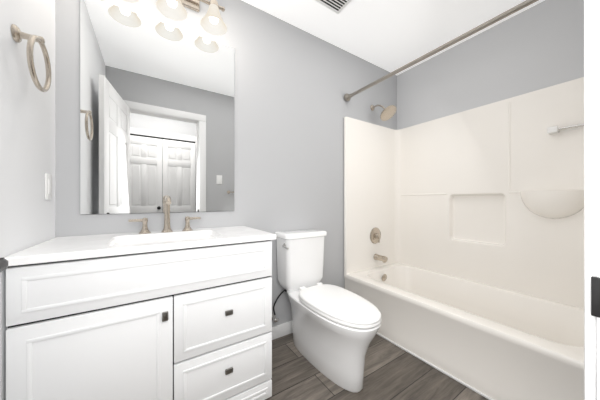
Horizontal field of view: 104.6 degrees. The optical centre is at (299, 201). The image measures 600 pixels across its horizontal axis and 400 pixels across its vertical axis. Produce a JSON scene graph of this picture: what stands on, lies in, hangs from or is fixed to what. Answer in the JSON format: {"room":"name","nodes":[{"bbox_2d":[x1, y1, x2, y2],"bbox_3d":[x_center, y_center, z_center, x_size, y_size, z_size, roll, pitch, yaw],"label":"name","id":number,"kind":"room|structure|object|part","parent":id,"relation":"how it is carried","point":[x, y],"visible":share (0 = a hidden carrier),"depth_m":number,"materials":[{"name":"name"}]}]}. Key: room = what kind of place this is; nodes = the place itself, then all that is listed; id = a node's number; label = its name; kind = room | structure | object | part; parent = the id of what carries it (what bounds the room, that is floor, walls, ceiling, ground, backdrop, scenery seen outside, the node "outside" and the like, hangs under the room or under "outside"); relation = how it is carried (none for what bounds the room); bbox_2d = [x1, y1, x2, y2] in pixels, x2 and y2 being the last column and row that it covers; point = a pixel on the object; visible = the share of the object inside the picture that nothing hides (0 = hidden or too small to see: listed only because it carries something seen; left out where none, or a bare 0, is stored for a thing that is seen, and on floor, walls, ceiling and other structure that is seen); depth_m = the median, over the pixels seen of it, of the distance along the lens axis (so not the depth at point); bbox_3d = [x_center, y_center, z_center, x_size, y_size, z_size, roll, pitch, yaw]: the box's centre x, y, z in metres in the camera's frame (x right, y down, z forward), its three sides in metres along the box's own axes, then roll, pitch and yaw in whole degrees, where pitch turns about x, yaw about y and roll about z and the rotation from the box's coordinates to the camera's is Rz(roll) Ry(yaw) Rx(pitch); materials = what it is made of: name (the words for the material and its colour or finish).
{"room":"bathroom","nodes":[
{"label":"bathroom","id":0,"kind":"room"},
{"bbox_2d":[0,0,54,399],"bbox_3d":[-0.818,-0.182,0.444,0.120,2.460,1.785,0,0,-33],"label":"wall","id":1,"kind":"structure","parent":0,"point":[27,148],"depth_m":0.84,"materials":[{"name":"white paint"}]},
{"bbox_2d":[11,24,50,91],"bbox_3d":[-0.937,-0.494,0.804,0.070,0.204,0.181,0,0,-33],"label":"towel ring","id":2,"kind":"object","parent":1,"relation":"attached to","point":[18,35],"visible":1,"depth_m":0.79,"materials":[{"name":"silver metal"}]},
{"bbox_2d":[45,173,51,199],"bbox_3d":[-1.130,-0.065,1.043,0.008,0.116,0.072,0,0,-33],"label":"switch plate","id":3,"kind":"object","parent":1,"relation":"attached to","point":[48,186],"visible":0.98,"depth_m":1.03,"materials":[{"name":"white plastic"}]},
{"bbox_2d":[55,0,396,326],"bbox_3d":[-0.082,-0.182,1.914,2.715,2.460,0.120,0,0,-33],"label":"wall","id":4,"kind":"structure","parent":0,"point":[294,85],"depth_m":1.76,"materials":[{"name":"grey paint"}]},
{"bbox_2d":[80,0,234,214],"bbox_3d":[-0.781,-0.492,1.384,0.785,1.120,0.006,0,0,-33],"label":"wall mirror","id":5,"kind":"object","parent":4,"relation":"attached to","point":[157,111],"visible":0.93,"depth_m":1.33,"materials":[{"name":"clear glass"}]},
{"bbox_2d":[122,0,226,34],"bbox_3d":[-0.725,-1.190,1.311,0.616,0.235,0.189,0,0,-33],"label":"sconce","id":6,"kind":"object","parent":4,"relation":"attached to","point":[212,22],"visible":1,"depth_m":1.39,"materials":[{"name":"white glass"}]},
{"bbox_2d":[271,321,292,339],"bbox_3d":[-0.001,1.000,1.886,0.920,0.095,0.015,0,0,-33],"label":"baseboard","id":7,"kind":"structure","parent":4,"relation":"attached to","point":[280,330],"depth_m":1.79,"materials":[{"name":"white wood"}]},
{"bbox_2d":[344,0,538,101],"bbox_3d":[0.851,-0.967,1.528,0.072,0.072,1.543,0,0,-33],"label":"shower curtain rod","id":8,"kind":"object","parent":4,"relation":"attached to","point":[501,16],"visible":1,"depth_m":1.41,"materials":[{"name":"silver metal"}]},
{"bbox_2d":[265,333,487,399],"bbox_3d":[0.322,1.088,0.558,3.755,0.080,2.835,0,0,-33],"label":"floor","id":9,"kind":"structure","parent":0,"point":[392,371],"depth_m":1.36,"materials":[{"name":"brown wood"}]},
{"bbox_2d":[4,195,275,399],"bbox_3d":[-0.653,0.507,1.170,0.941,1.081,0.500,0,0,-33],"label":"bathroom vanity","id":10,"kind":"object","parent":9,"relation":"on","point":[167,312],"visible":0.98,"depth_m":0.93,"materials":[{"name":"white wood"}]},
{"bbox_2d":[128,195,200,233],"bbox_3d":[-0.725,0.070,1.271,0.354,0.207,0.172,0,0,-33],"label":"faucet","id":11,"kind":"object","parent":10,"relation":"on","point":[167,229],"depth_m":1.31,"materials":[{"name":"beige metal"}]},
{"bbox_2d":[272,229,380,392],"bbox_3d":[0.154,0.638,1.513,0.404,0.820,0.808,0,0,-33],"label":"toilet","id":12,"kind":"object","parent":9,"relation":"on","point":[335,328],"visible":0.98,"depth_m":1.42,"materials":[{"name":"white ceramic"}]},
{"bbox_3d":[0.231,0.625,1.427,0.336,0.050,0.579,0,0,-33],"label":"seat","id":13,"kind":"part","parent":12,"relation":"part of","materials":[{"name":"white plastic"}]},
{"bbox_2d":[344,77,583,399],"bbox_3d":[1.164,0.030,1.732,0.817,2.035,1.540,0,0,-33],"label":"shower","id":14,"kind":"object","parent":9,"relation":"on","point":[464,246],"visible":0.96,"depth_m":1.74,"materials":[{"name":"white plastic"}]},
{"bbox_2d":[376,333,493,399],"bbox_3d":[0.817,1.000,1.505,0.012,0.095,1.545,0,0,-33],"label":"baseboard","id":15,"kind":"structure","parent":14,"relation":"attached to","point":[382,336],"depth_m":1.43,"materials":[{"name":"white wood"}]},
{"bbox_2d":[242,0,544,74],"bbox_3d":[0.322,-1.452,0.558,3.755,0.080,2.835,0,0,-33],"label":"ceiling","id":16,"kind":"structure","parent":0,"point":[390,35],"depth_m":1.83,"materials":[{"name":"white paint"}]},
{"bbox_2d":[315,0,351,13],"bbox_3d":[0.247,-1.405,1.550,0.270,0.014,0.270,0,0,-33],"label":"ceiling vent","id":17,"kind":"object","parent":16,"relation":"in","point":[337,6],"visible":1,"depth_m":1.65,"materials":[{"name":"white plastic"}]},
{"bbox_2d":[397,0,583,129],"bbox_3d":[1.560,-0.182,1.988,0.120,2.460,1.785,0,0,-33],"label":"wall","id":18,"kind":"structure","parent":0,"point":[539,46],"depth_m":1.83,"materials":[{"name":"grey paint"}]},
{"bbox_3d":[0.825,-0.182,0.518,2.715,2.460,0.120,0,0,-33],"label":"wall","id":19,"kind":"structure","parent":0,"visible":0},
{"bbox_2d":[0,257,7,271],"bbox_3d":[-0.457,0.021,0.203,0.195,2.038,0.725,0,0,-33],"label":"door handle","id":20,"kind":"structure","parent":19,"relation":"in","point":[3,263],"depth_m":0.44,"materials":[{"name":"grey metal"}]},
{"bbox_2d":[584,0,599,399],"bbox_3d":[0.135,-0.019,0.070,0.900,2.135,0.144,0,0,-33],"label":"door frame","id":21,"kind":"structure","parent":19,"relation":"attached to","point":[591,199],"depth_m":0.32,"materials":[{"name":"white wood"}]}
]}

